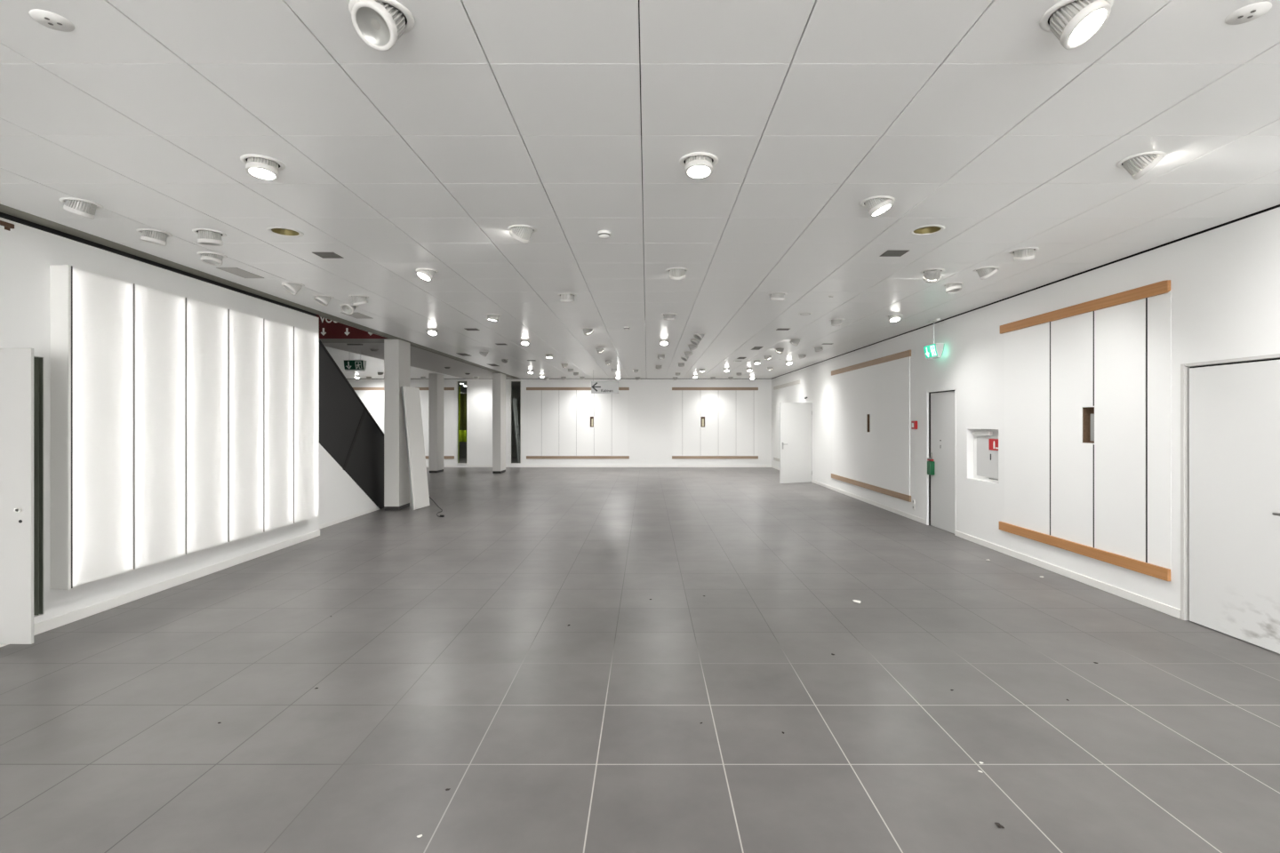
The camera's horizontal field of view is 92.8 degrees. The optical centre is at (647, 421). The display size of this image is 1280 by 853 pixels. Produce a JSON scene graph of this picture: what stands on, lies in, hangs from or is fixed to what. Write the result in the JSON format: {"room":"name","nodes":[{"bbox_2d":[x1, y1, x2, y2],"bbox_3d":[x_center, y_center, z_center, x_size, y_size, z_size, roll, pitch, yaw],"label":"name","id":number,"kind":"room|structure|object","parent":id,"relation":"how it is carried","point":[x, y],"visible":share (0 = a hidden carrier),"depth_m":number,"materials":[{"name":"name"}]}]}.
{"room":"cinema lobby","nodes":[
{"label":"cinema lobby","id":0,"kind":"room"},
{"bbox_2d":[0,217,318,623],"bbox_3d":[-4.810,0.079,1.335,0.280,3.103,14.670,0,0,0],"label":"wall","id":1,"kind":"structure","parent":0,"point":[28,254],"depth_m":4.96,"materials":[{"name":"white paint"}]},
{"bbox_2d":[0,220,14,231],"bbox_3d":[-4.673,-1.420,4.365,0.049,0.050,0.230,0,0,0],"label":"wall bracket","id":2,"kind":"object","parent":1,"relation":"attached to","point":[7,226],"visible":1,"depth_m":4.44,"materials":[{"name":"brown metal"}]},
{"bbox_2d":[0,348,33,644],"bbox_3d":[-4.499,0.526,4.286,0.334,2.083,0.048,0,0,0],"label":"door","id":3,"kind":"structure","parent":1,"relation":"in","point":[16,364],"depth_m":4.29,"materials":[{"name":"paint"}]},
{"bbox_2d":[33,357,38,615],"bbox_3d":[-4.694,0.500,4.671,0.041,1.980,0.026,0,0,0],"label":"mounting rail","id":4,"kind":"object","parent":1,"relation":"attached to","point":[36,359],"visible":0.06,"depth_m":4.68,"materials":[{"name":"grey"}]},
{"bbox_2d":[38,358,42,614],"bbox_3d":[-4.694,0.500,4.704,0.041,1.980,0.026,0,0,0],"label":"mounting rail","id":5,"kind":"object","parent":1,"relation":"attached to","point":[40,360],"visible":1,"depth_m":4.71,"materials":[{"name":"grey"}]},
{"bbox_2d":[0,211,316,316],"bbox_3d":[-4.822,-1.597,1.330,0.255,0.212,14.660,0,0,0],"label":"trim","id":6,"kind":"structure","parent":1,"relation":"attached to","point":[2,214],"depth_m":5.58,"materials":[{"name":"black"}]},
{"bbox_2d":[50,264,319,590],"bbox_3d":[-4.595,0.047,6.592,0.149,2.542,3.656,0,0,0],"label":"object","id":7,"kind":"object","parent":1,"relation":"attached to","point":[180,426],"visible":1,"depth_m":5.75,"materials":[{"name":"white paint"}]},
{"bbox_2d":[0,507,379,647],"bbox_3d":[-4.803,1.587,2.640,0.294,0.085,17.280,0,0,0],"label":"baseboard","id":8,"kind":"structure","parent":1,"relation":"attached to","point":[68,618],"depth_m":5.91,"materials":[{"name":"white"}]},
{"bbox_2d":[0,203,519,378],"bbox_3d":[-4.581,-1.515,7.765,0.198,0.036,27.530,0,0,0],"label":"trim","id":9,"kind":"structure","parent":1,"relation":"attached to","point":[4,209],"depth_m":6.14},
{"bbox_2d":[318,443,377,525],"bbox_3d":[-5.000,0.608,9.650,0.100,2.045,3.300,0,0,0],"label":"wall","id":10,"kind":"structure","parent":0,"point":[340,497],"depth_m":9.71,"materials":[{"name":"white paint"}]},
{"bbox_2d":[322,343,511,378],"bbox_3d":[-8.859,-1.603,11.777,8.278,0.200,19.547,0,0,0],"label":"ceiling","id":11,"kind":"structure","parent":0,"point":[420,358],"depth_m":15.74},
{"bbox_2d":[344,344,366,371],"bbox_3d":[-5.676,-1.238,11.850,0.370,0.527,0.138,0,0,0],"label":"exit sign","id":12,"kind":"object","parent":11,"relation":"hanging from","point":[349,365],"visible":1,"depth_m":11.80,"materials":[{"name":"green plastic"}]},
{"bbox_2d":[320,338,390,343],"bbox_3d":[-5.585,-1.563,11.430,1.730,0.120,0.580,0,0,0],"label":"trim","id":13,"kind":"structure","parent":11,"relation":"attached to","point":[324,340],"depth_m":11.39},
{"bbox_2d":[377,378,607,457],"bbox_3d":[-5.500,0.038,24.700,8.200,3.183,5.900,0,0,0],"label":"wall","id":14,"kind":"structure","parent":0,"point":[516,386],"depth_m":27.55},
{"bbox_2d":[459,392,466,441],"bbox_3d":[-6.951,-0.142,22.750,1.002,1.825,0.067,0,0,0],"label":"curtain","id":15,"kind":"object","parent":14,"relation":"hanging from","point":[463,396],"visible":0.26,"depth_m":22.74,"materials":[{"name":"green fabric"}]},
{"bbox_2d":[346,204,1279,430],"bbox_3d":[-4.300,-0.061,7.775,17.860,3.383,28.010,0,0,0],"label":"trim","id":16,"kind":"structure","parent":14,"relation":"attached to","point":[1278,205],"depth_m":6.83,"materials":[{"name":"black"}]},
{"bbox_2d":[347,379,771,467],"bbox_3d":[-4.300,0.070,21.650,17.400,3.121,0.200,0,0,0],"label":"wall","id":17,"kind":"structure","parent":0,"point":[650,402],"depth_m":21.55,"materials":[{"name":"white paint"}]},
{"bbox_2d":[354,390,366,407],"bbox_3d":[-10.335,0.060,21.544,0.817,2.340,0.012,0,0,0],"label":"board","id":18,"kind":"object","parent":17,"relation":"attached to","point":[362,394],"visible":0.21,"depth_m":21.54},
{"bbox_2d":[366,390,383,433],"bbox_3d":[-9.479,0.060,21.544,0.864,2.340,0.012,0,0,0],"label":"board","id":19,"kind":"object","parent":17,"relation":"attached to","point":[374,398],"visible":0.36,"depth_m":21.54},
{"bbox_2d":[352,387,454,390],"bbox_3d":[-8.796,-1.145,21.541,3.958,0.100,0.018,0,0,0],"label":"wooden rail","id":20,"kind":"object","parent":17,"relation":"attached to","point":[355,388],"visible":0.44,"depth_m":21.53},
{"bbox_2d":[421,390,453,455],"bbox_3d":[-7.406,0.060,21.544,1.115,2.340,0.012,0,0,0],"label":"board","id":21,"kind":"object","parent":17,"relation":"attached to","point":[448,395],"visible":0.5,"depth_m":21.54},
{"bbox_2d":[456,380,467,463],"bbox_3d":[-6.535,0.040,21.573,0.400,2.960,0.075,0,0,0],"label":"window","id":22,"kind":"structure","parent":17,"relation":"in","point":[456,380],"depth_m":21.54,"materials":[{"name":"glass"}]},
{"bbox_2d":[510,380,521,463],"bbox_3d":[-4.640,0.040,21.573,0.400,2.960,0.075,0,0,0],"label":"window","id":23,"kind":"structure","parent":17,"relation":"in","point":[510,380],"depth_m":21.54,"materials":[{"name":"white paint"}]},
{"bbox_2d":[528,390,541,455],"bbox_3d":[-3.969,0.060,21.544,0.473,2.340,0.012,0,0,0],"label":"board","id":24,"kind":"object","parent":17,"relation":"attached to","point":[534,396],"visible":1,"depth_m":21.54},
{"bbox_2d":[541,390,559,455],"bbox_3d":[-3.421,0.060,21.544,0.608,2.340,0.012,0,0,0],"label":"board","id":25,"kind":"object","parent":17,"relation":"attached to","point":[549,398],"visible":1,"depth_m":21.54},
{"bbox_2d":[559,390,575,455],"bbox_3d":[-2.805,0.060,21.544,0.608,2.340,0.012,0,0,0],"label":"board","id":26,"kind":"object","parent":17,"relation":"attached to","point":[567,398],"visible":1,"depth_m":21.54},
{"bbox_2d":[526,456,629,458],"bbox_3d":[-2.453,1.280,21.541,3.638,0.100,0.018,0,0,0],"label":"wooden rail","id":27,"kind":"object","parent":17,"relation":"attached to","point":[527,457],"visible":1,"depth_m":21.53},
{"bbox_2d":[526,387,629,390],"bbox_3d":[-2.453,-1.145,21.541,3.638,0.100,0.018,0,0,0],"label":"wooden rail","id":28,"kind":"object","parent":17,"relation":"attached to","point":[527,388],"visible":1,"depth_m":21.53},
{"bbox_2d":[576,390,593,455],"bbox_3d":[-2.185,0.060,21.544,0.617,2.340,0.012,0,0,0],"label":"board","id":29,"kind":"object","parent":17,"relation":"attached to","point":[585,399],"visible":0.91,"depth_m":21.54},
{"bbox_2d":[426,465,771,467],"bbox_3d":[-4.306,1.595,21.544,17.387,0.070,0.012,0,0,0],"label":"baseboard","id":30,"kind":"structure","parent":17,"relation":"attached to","point":[427,466],"depth_m":21.54,"materials":[{"name":"white"}]},
{"bbox_2d":[593,393,611,455],"bbox_3d":[-1.561,0.060,21.544,0.614,2.340,0.012,0,0,0],"label":"board","id":31,"kind":"object","parent":17,"relation":"attached to","point":[602,402],"visible":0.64,"depth_m":21.54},
{"bbox_2d":[611,390,627,455],"bbox_3d":[-0.971,0.060,21.544,0.551,2.340,0.012,0,0,0],"label":"board","id":32,"kind":"object","parent":17,"relation":"attached to","point":[619,401],"visible":0.86,"depth_m":21.54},
{"bbox_2d":[672,390,682,455],"bbox_3d":[1.073,0.060,21.544,0.347,2.340,0.012,0,0,0],"label":"board","id":33,"kind":"object","parent":17,"relation":"attached to","point":[677,395],"visible":1,"depth_m":21.54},
{"bbox_2d":[682,390,700,455],"bbox_3d":[1.568,0.060,21.544,0.627,2.340,0.012,0,0,0],"label":"board","id":34,"kind":"object","parent":17,"relation":"attached to","point":[691,398],"visible":1,"depth_m":21.54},
{"bbox_2d":[700,390,718,455],"bbox_3d":[2.199,0.060,21.544,0.620,2.340,0.012,0,0,0],"label":"board","id":35,"kind":"object","parent":17,"relation":"attached to","point":[708,398],"visible":1,"depth_m":21.54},
{"bbox_2d":[672,387,758,390],"bbox_3d":[2.400,-1.145,21.541,3.041,0.100,0.018,0,0,0],"label":"wooden rail","id":36,"kind":"object","parent":17,"relation":"attached to","point":[673,388],"visible":1,"depth_m":21.53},
{"bbox_2d":[672,456,758,458],"bbox_3d":[2.400,1.280,21.541,3.041,0.100,0.018,0,0,0],"label":"wooden rail","id":37,"kind":"object","parent":17,"relation":"attached to","point":[673,457],"visible":1,"depth_m":21.53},
{"bbox_2d":[718,390,735,455],"bbox_3d":[2.827,0.060,21.544,0.620,2.340,0.012,0,0,0],"label":"board","id":38,"kind":"object","parent":17,"relation":"attached to","point":[726,398],"visible":1,"depth_m":21.54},
{"bbox_2d":[736,390,753,455],"bbox_3d":[3.455,0.060,21.544,0.620,2.340,0.012,0,0,0],"label":"board","id":39,"kind":"object","parent":17,"relation":"attached to","point":[744,398],"visible":1,"depth_m":21.54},
{"bbox_2d":[753,390,757,455],"bbox_3d":[3.840,0.060,21.544,0.133,2.340,0.012,0,0,0],"label":"board","id":40,"kind":"object","parent":17,"relation":"attached to","point":[755,391],"visible":1,"depth_m":21.54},
{"bbox_2d":[0,457,1279,852],"bbox_3d":[-4.150,1.680,11.175,17.700,0.100,34.750,0,0,0],"label":"floor","id":41,"kind":"structure","parent":0,"point":[447,655],"depth_m":3.52,"materials":[{"name":"grey tile"}]},
{"bbox_2d":[319,338,384,509],"bbox_3d":[-5.691,-0.201,8.910,1.498,3.662,5.180,0,0,0],"label":"staircase","id":42,"kind":"structure","parent":41,"relation":"on","point":[348,432],"depth_m":10.15,"materials":[{"name":"black metal"}]},
{"bbox_2d":[384,339,410,510],"bbox_3d":[-4.665,0.066,11.400,0.270,3.129,0.540,0,0,0],"label":"column","id":43,"kind":"structure","parent":41,"relation":"on","point":[396,352],"depth_m":11.13,"materials":[{"name":"grey paint"}]},
{"bbox_2d":[400,386,430,510],"bbox_3d":[-4.336,0.492,11.438,0.272,2.263,0.564,0,0,7],"label":"panel","id":44,"kind":"object","parent":41,"relation":"on","point":[411,397],"visible":1,"depth_m":11.37,"materials":[{"name":"white paint"}]},
{"bbox_2d":[428,373,443,472],"bbox_3d":[-6.740,0.066,19.515,0.260,3.129,0.670,0,0,0],"label":"column","id":45,"kind":"structure","parent":41,"relation":"on","point":[436,381],"depth_m":19.18,"materials":[{"name":"grey paint"}]},
{"bbox_2d":[492,373,505,473],"bbox_3d":[-4.690,0.066,19.360,0.260,3.129,0.720,0,0,0],"label":"column","id":46,"kind":"structure","parent":41,"relation":"on","point":[499,380],"depth_m":19.00,"materials":[{"name":"grey paint"}]},
{"bbox_2d":[512,398,520,463],"bbox_3d":[-4.946,0.385,23.230,0.272,2.496,0.384,0,0,0],"label":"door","id":47,"kind":"structure","parent":41,"relation":"on","point":[514,399],"depth_m":23.05,"materials":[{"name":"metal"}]},
{"bbox_2d":[0,0,1279,378],"bbox_3d":[-0.045,-1.513,7.765,8.855,0.020,27.528,0,0,0],"label":"ceiling","id":48,"kind":"structure","parent":0,"point":[484,118],"depth_m":3.34,"materials":[{"name":"paint"}]},
{"bbox_2d":[29,8,74,31],"bbox_3d":[-2.229,-1.500,2.286,0.124,0.007,0.124,0,0,0],"label":"cover plate","id":49,"kind":"object","parent":48,"relation":"attached to","point":[50,20],"visible":1,"depth_m":2.28,"materials":[{"name":"white paint"}]},
{"bbox_2d":[59,197,103,219],"bbox_3d":[-3.902,-1.500,4.208,0.224,0.196,0.224,0,0,0],"label":"ceiling spotlight","id":50,"kind":"object","parent":48,"relation":"attached to","point":[84,208],"visible":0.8,"depth_m":4.16,"materials":[{"name":"white metal"}]},
{"bbox_2d":[136,228,172,246],"bbox_3d":[-3.928,-1.503,4.864,0.224,0.190,0.224,0,0,0],"label":"ceiling spotlight","id":51,"kind":"object","parent":48,"relation":"attached to","point":[156,236],"visible":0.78,"depth_m":4.81,"materials":[{"name":"white metal"}]},
{"bbox_2d":[192,228,226,246],"bbox_3d":[-3.488,-1.502,4.864,0.224,0.193,0.224,0,0,0],"label":"ceiling spotlight","id":52,"kind":"object","parent":48,"relation":"attached to","point":[211,237],"visible":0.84,"depth_m":4.82,"materials":[{"name":"white metal"}]},
{"bbox_2d":[197,251,227,265],"bbox_3d":[-3.930,-1.510,5.514,0.224,0.175,0.224,0,0,0],"label":"ceiling spotlight","id":53,"kind":"object","parent":48,"relation":"attached to","point":[214,259],"visible":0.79,"depth_m":5.47,"materials":[{"name":"white metal"}]},
{"bbox_2d":[216,267,263,278],"bbox_3d":[-4.113,-1.501,6.174,0.200,0.004,0.440,0,0,0],"label":"ceiling vent","id":54,"kind":"object","parent":48,"relation":"in","point":[236,271],"visible":1,"depth_m":6.14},
{"bbox_2d":[240,154,285,181],"bbox_3d":[-2.231,-1.512,3.543,0.224,0.173,0.224,0,0,0],"label":"ceiling spotlight","id":55,"kind":"object","parent":48,"relation":"attached to","point":[261,167],"visible":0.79,"depth_m":3.50,"materials":[{"name":"white metal"}]},
{"bbox_2d":[266,226,303,237],"bbox_3d":[-2.872,-1.553,4.841,0.256,0.110,0.256,0,0,0],"label":"recessed light","id":56,"kind":"object","parent":48,"relation":"attached to","point":[287,232],"depth_m":4.90,"materials":[{"name":"white paint"}]},
{"bbox_2d":[281,281,304,295],"bbox_3d":[-3.884,-1.493,6.695,0.224,0.209,0.224,0,0,0],"label":"ceiling spotlight","id":57,"kind":"object","parent":48,"relation":"attached to","point":[292,288],"visible":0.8,"depth_m":6.66,"materials":[{"name":"white metal"}]},
{"bbox_2d":[312,295,334,306],"bbox_3d":[-3.908,-1.495,7.365,0.224,0.205,0.224,0,0,0],"label":"ceiling spotlight","id":58,"kind":"object","parent":48,"relation":"attached to","point":[323,300],"visible":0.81,"depth_m":7.32,"materials":[{"name":"white metal"}]},
{"bbox_2d":[312,252,343,258],"bbox_3d":[-2.885,-1.501,5.514,0.190,0.004,0.190,0,0,0],"label":"ceiling vent","id":59,"kind":"object","parent":48,"relation":"in","point":[324,255],"visible":1,"depth_m":5.52,"materials":[{"name":"black"}]},
{"bbox_2d":[339,304,359,314],"bbox_3d":[-3.873,-1.493,7.931,0.224,0.210,0.224,0,0,0],"label":"ceiling spotlight","id":60,"kind":"object","parent":48,"relation":"attached to","point":[347,308],"visible":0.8,"depth_m":7.90,"materials":[{"name":"white metal"}]},
{"bbox_2d":[342,312,373,319],"bbox_3d":[-4.117,-1.501,8.664,0.240,0.004,0.480,0,0,0],"label":"ceiling vent","id":61,"kind":"object","parent":48,"relation":"in","point":[357,316],"visible":0.95,"depth_m":8.69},
{"bbox_2d":[348,295,368,305],"bbox_3d":[-3.478,-1.494,7.365,0.224,0.208,0.224,0,0,0],"label":"ceiling spotlight","id":62,"kind":"object","parent":48,"relation":"attached to","point":[357,300],"visible":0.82,"depth_m":7.31,"materials":[{"name":"white metal"}]},
{"bbox_2d":[348,0,414,50],"bbox_3d":[-0.980,-1.491,2.256,0.224,0.214,0.224,0,0,0],"label":"ceiling spotlight","id":63,"kind":"object","parent":48,"relation":"attached to","point":[380,24],"visible":0.99,"depth_m":2.23,"materials":[{"name":"white paint"}]},
{"bbox_2d":[415,268,438,281],"bbox_3d":[-2.206,-1.502,6.101,0.224,0.193,0.224,0,0,0],"label":"ceiling spotlight","id":64,"kind":"object","parent":48,"relation":"attached to","point":[425,274],"visible":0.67,"depth_m":6.05,"materials":[{"name":"white metal"}]},
{"bbox_2d":[508,224,536,243],"bbox_3d":[-0.974,-1.496,4.773,0.224,0.205,0.224,0,0,0],"label":"ceiling spotlight","id":65,"kind":"object","parent":48,"relation":"attached to","point":[521,233],"visible":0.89,"depth_m":4.73,"materials":[{"name":"white metal"}]},
{"bbox_2d":[557,293,576,302],"bbox_3d":[-0.953,-1.502,7.261,0.224,0.191,0.224,0,0,0],"label":"ceiling spotlight","id":66,"kind":"object","parent":48,"relation":"attached to","point":[564,297],"visible":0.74,"depth_m":7.21,"materials":[{"name":"white metal"}]},
{"bbox_2d":[597,230,611,239],"bbox_3d":[-0.339,-1.478,4.841,0.108,0.050,0.108,0,0,0],"label":"smoke detector","id":67,"kind":"object","parent":48,"relation":"attached to","point":[603,234],"visible":1,"depth_m":4.81,"materials":[{"name":"white paint"}]},
{"bbox_2d":[591,369,618,393],"bbox_3d":[-1.230,-1.156,17.799,0.800,0.692,0.026,0,0,0],"label":"direction sign","id":68,"kind":"object","parent":48,"relation":"hanging from","point":[596,387],"visible":0.99,"depth_m":17.79,"materials":[{"name":"grey"}]},
{"bbox_2d":[661,312,677,320],"bbox_3d":[0.313,-1.505,8.592,0.224,0.186,0.224,0,0,0],"label":"ceiling spotlight","id":69,"kind":"object","parent":48,"relation":"attached to","point":[669,316],"visible":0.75,"depth_m":8.54,"materials":[{"name":"white metal"}]},
{"bbox_2d":[665,267,688,279],"bbox_3d":[0.301,-1.497,6.065,0.224,0.201,0.224,0,0,0],"label":"ceiling spotlight","id":70,"kind":"object","parent":48,"relation":"attached to","point":[675,273],"visible":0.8,"depth_m":6.02,"materials":[{"name":"white metal"}]},
{"bbox_2d":[679,152,718,179],"bbox_3d":[0.297,-1.510,3.519,0.224,0.175,0.224,0,0,0],"label":"ceiling spotlight","id":71,"kind":"object","parent":48,"relation":"attached to","point":[699,165],"visible":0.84,"depth_m":3.47,"materials":[{"name":"white metal"}]},
{"bbox_2d":[768,292,787,300],"bbox_3d":[1.545,-1.507,7.210,0.224,0.182,0.224,0,0,0],"label":"ceiling spotlight","id":72,"kind":"object","parent":48,"relation":"attached to","point":[774,296],"visible":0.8,"depth_m":7.15,"materials":[{"name":"white metal"}]},
{"bbox_2d":[828,319,844,326],"bbox_3d":[2.808,-1.500,9.044,0.224,0.195,0.224,0,0,0],"label":"ceiling spotlight","id":73,"kind":"object","parent":48,"relation":"attached to","point":[834,322],"visible":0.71,"depth_m":9.00,"materials":[{"name":"white metal"}]},
{"bbox_2d":[860,195,895,217],"bbox_3d":[1.576,-1.502,4.174,0.224,0.191,0.224,0,0,0],"label":"ceiling spotlight","id":74,"kind":"object","parent":48,"relation":"attached to","point":[876,206],"visible":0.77,"depth_m":4.12,"materials":[{"name":"white metal"}]},
{"bbox_2d":[879,250,909,256],"bbox_3d":[2.211,-1.501,5.455,0.190,0.004,0.190,0,0,0],"label":"ceiling vent","id":75,"kind":"object","parent":48,"relation":"in","point":[889,253],"visible":1,"depth_m":5.46,"materials":[{"name":"black"}]},
{"bbox_2d":[885,313,903,322],"bbox_3d":[3.511,-1.505,8.664,0.224,0.186,0.224,0,0,0],"label":"ceiling spotlight","id":76,"kind":"object","parent":48,"relation":"attached to","point":[892,318],"visible":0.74,"depth_m":8.61,"materials":[{"name":"white metal"}]},
{"bbox_2d":[909,224,944,235],"bbox_3d":[2.202,-1.553,4.796,0.256,0.110,0.256,0,0,0],"label":"recessed light","id":77,"kind":"object","parent":48,"relation":"attached to","point":[931,229],"depth_m":4.86,"materials":[{"name":"white paint"}]},
{"bbox_2d":[920,268,944,283],"bbox_3d":[2.855,-1.488,6.101,0.224,0.220,0.224,0,0,0],"label":"ceiling spotlight","id":78,"kind":"object","parent":48,"relation":"attached to","point":[932,276],"visible":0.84,"depth_m":6.06,"materials":[{"name":"white metal"}]},
{"bbox_2d":[923,319,944,359],"bbox_3d":[4.265,-1.216,9.070,0.138,0.572,0.370,0,0,0],"label":"exit sign","id":79,"kind":"object","parent":48,"relation":"hanging from","point":[933,351],"visible":1,"depth_m":8.99,"materials":[{"name":"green plastic"}]},
{"bbox_2d":[941,281,964,293],"bbox_3d":[3.357,-1.507,6.695,0.224,0.183,0.224,0,0,0],"label":"ceiling spotlight","id":80,"kind":"object","parent":48,"relation":"attached to","point":[950,287],"visible":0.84,"depth_m":6.65,"materials":[{"name":"white metal"}]},
{"bbox_2d":[973,266,999,279],"bbox_3d":[3.349,-1.499,6.030,0.224,0.197,0.224,0,0,0],"label":"ceiling spotlight","id":81,"kind":"object","parent":48,"relation":"attached to","point":[985,272],"visible":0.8,"depth_m":5.97,"materials":[{"name":"white metal"}]},
{"bbox_2d":[1008,247,1039,261],"bbox_3d":[3.319,-1.501,5.370,0.224,0.194,0.224,0,0,0],"label":"ceiling spotlight","id":82,"kind":"object","parent":48,"relation":"attached to","point":[1026,253],"visible":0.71,"depth_m":5.32,"materials":[{"name":"white metal"}]},
{"bbox_2d":[1039,0,1113,49],"bbox_3d":[1.575,-1.492,2.241,0.224,0.211,0.224,0,0,0],"label":"ceiling spotlight","id":83,"kind":"object","parent":48,"relation":"attached to","point":[1074,23],"visible":1,"depth_m":2.21,"materials":[{"name":"white paint"}]},
{"bbox_2d":[1115,151,1166,179],"bbox_3d":[2.837,-1.498,3.507,0.224,0.200,0.224,0,0,0],"label":"ceiling spotlight","id":84,"kind":"object","parent":48,"relation":"attached to","point":[1137,165],"visible":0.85,"depth_m":3.46,"materials":[{"name":"white metal"}]},
{"bbox_2d":[1224,1,1271,24],"bbox_3d":[2.214,-1.500,2.246,0.124,0.007,0.124,0,0,0],"label":"cover plate","id":85,"kind":"object","parent":48,"relation":"attached to","point":[1247,13],"visible":1,"depth_m":2.24,"materials":[{"name":"white paint"}]},
{"bbox_2d":[638,0,646,359],"bbox_3d":[-0.060,-1.738,7.775,9.320,0.030,27.950,0,0,0],"label":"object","id":86,"kind":"structure","parent":0,"point":[638,0],"depth_m":3.48,"materials":[{"name":"black"}]},
{"bbox_2d":[771,207,1279,609],"bbox_3d":[4.500,0.070,7.875,0.200,3.121,27.750,0,0,0],"label":"wall","id":87,"kind":"structure","parent":0,"point":[1225,280],"depth_m":6.73,"materials":[{"name":"white paint"}]},
{"bbox_2d":[773,379,799,390],"bbox_3d":[4.387,-1.137,19.300,0.024,0.105,3.600,0,0,0],"label":"wooden rail","id":88,"kind":"object","parent":87,"relation":"attached to","point":[796,382],"visible":1,"depth_m":19.06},
{"bbox_2d":[779,402,812,483],"bbox_3d":[3.937,0.566,16.045,1.000,2.112,0.099,0,0,-23],"label":"door","id":89,"kind":"structure","parent":87,"relation":"in","point":[795,418],"depth_m":16.04,"materials":[{"name":"grey paint"}]},
{"bbox_2d":[831,350,911,375],"bbox_3d":[4.385,-1.137,12.330,0.030,0.105,4.340,0,0,0],"label":"wooden rail","id":90,"kind":"object","parent":87,"relation":"attached to","point":[905,354],"visible":1,"depth_m":11.73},
{"bbox_2d":[831,473,911,502],"bbox_3d":[4.385,1.295,12.330,0.030,0.100,4.340,0,0,0],"label":"wooden rail","id":91,"kind":"object","parent":87,"relation":"attached to","point":[898,495],"visible":1,"depth_m":11.69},
{"bbox_2d":[832,356,910,495],"bbox_3d":[4.394,0.080,12.325,0.012,2.370,4.250,0,0,0],"label":"wall panel","id":92,"kind":"object","parent":87,"relation":"attached to","point":[879,457],"visible":1,"depth_m":11.83,"materials":[{"name":"wood"}]},
{"bbox_2d":[925,388,955,534],"bbox_3d":[4.431,0.578,9.150,0.139,2.105,0.920,0,0,0],"label":"door","id":93,"kind":"structure","parent":87,"relation":"in","point":[940,404],"depth_m":9.22,"materials":[{"name":"grey paint"}]},
{"bbox_2d":[927,459,934,475],"bbox_3d":[4.391,0.710,9.457,0.075,0.240,0.145,0,0,0],"label":"guard","id":94,"kind":"object","parent":93,"relation":"attached to","point":[931,463],"visible":0.94,"depth_m":9.39,"materials":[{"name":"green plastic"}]},
{"bbox_2d":[771,465,1180,618],"bbox_3d":[4.394,1.593,7.775,0.013,0.075,27.550,0,0,0],"label":"baseboard","id":95,"kind":"structure","parent":87,"relation":"attached to","point":[1165,609],"depth_m":6.62,"materials":[{"name":"white"}]},
{"bbox_2d":[972,429,998,482],"bbox_3d":[4.475,0.447,8.015,0.070,0.674,0.740,0,0,0],"label":"wall niche","id":96,"kind":"object","parent":87,"relation":"attached to","point":[985,441],"visible":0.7,"depth_m":8.04,"materials":[{"name":"white paint"}]},
{"bbox_2d":[972,431,992,435],"bbox_3d":[4.465,0.160,8.125,0.050,0.050,0.420,0,0,0],"label":"lamp","id":97,"kind":"object","parent":96,"relation":"attached to","point":[976,433],"depth_m":8.07,"materials":[{"name":"white paint"}]},
{"bbox_2d":[1004,321,1049,535],"bbox_3d":[4.397,0.080,7.080,0.004,2.370,0.839,0,0,0],"label":"board","id":98,"kind":"object","parent":87,"relation":"attached to","point":[1027,350],"visible":1,"depth_m":7.04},
{"bbox_2d":[1050,311,1093,547],"bbox_3d":[4.397,0.080,6.327,0.004,2.370,0.625,0,0,0],"label":"wall panel","id":99,"kind":"object","parent":87,"relation":"attached to","point":[1072,337],"visible":1,"depth_m":6.33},
{"bbox_2d":[999,521,1170,581],"bbox_3d":[4.385,1.295,6.350,0.030,0.100,2.460,0,0,0],"label":"wooden rail","id":100,"kind":"object","parent":87,"relation":"attached to","point":[1163,573],"visible":1,"depth_m":5.98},
{"bbox_2d":[1000,280,1170,334],"bbox_3d":[4.385,-1.137,6.340,0.030,0.105,2.440,0,0,0],"label":"wooden rail","id":101,"kind":"object","parent":87,"relation":"attached to","point":[1163,287],"visible":1,"depth_m":5.95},
{"bbox_2d":[1082,407,1094,443],"bbox_3d":[4.444,0.040,6.082,0.082,0.356,0.161,0,0,0],"label":"handle","id":102,"kind":"object","parent":87,"relation":"attached to","point":[1088,413],"visible":0.5,"depth_m":6.16,"materials":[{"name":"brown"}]},
{"bbox_2d":[1049,297,1147,562],"bbox_3d":[4.397,0.080,6.008,0.003,2.370,1.299,0,0,0],"label":"trim","id":103,"kind":"structure","parent":87,"relation":"attached to","point":[1146,298],"depth_m":5.37,"materials":[{"name":"black"}]},
{"bbox_2d":[1094,298,1145,562],"bbox_3d":[4.397,0.080,5.686,0.004,2.370,0.616,0,0,0],"label":"wall panel","id":104,"kind":"object","parent":87,"relation":"attached to","point":[1119,330],"visible":1,"depth_m":5.65,"materials":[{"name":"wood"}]},
{"bbox_2d":[1147,290,1170,569],"bbox_3d":[4.398,0.080,5.241,0.002,2.370,0.242,0,0,0],"label":"board","id":105,"kind":"object","parent":87,"relation":"attached to","point":[1158,306],"visible":1,"depth_m":5.24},
{"bbox_2d":[1180,353,1279,654],"bbox_3d":[4.436,0.580,4.526,0.168,2.100,0.992,0,0,0],"label":"door","id":106,"kind":"structure","parent":87,"relation":"in","point":[1230,408],"depth_m":4.60,"materials":[{"name":"grey paint"}]},
{"bbox_3d":[-5.610,-2.562,6.860,1.780,2.117,9.720,0,0,0],"label":"wall","id":107,"kind":"structure","parent":0,"visible":0},
{"bbox_2d":[315,314,387,338],"bbox_3d":[-5.580,-1.979,11.118,1.720,0.948,0.023,0,0,0],"label":"sign band","id":108,"kind":"object","parent":107,"relation":"attached to","point":[327,329],"visible":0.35,"depth_m":11.11,"materials":[{"name":"red"}]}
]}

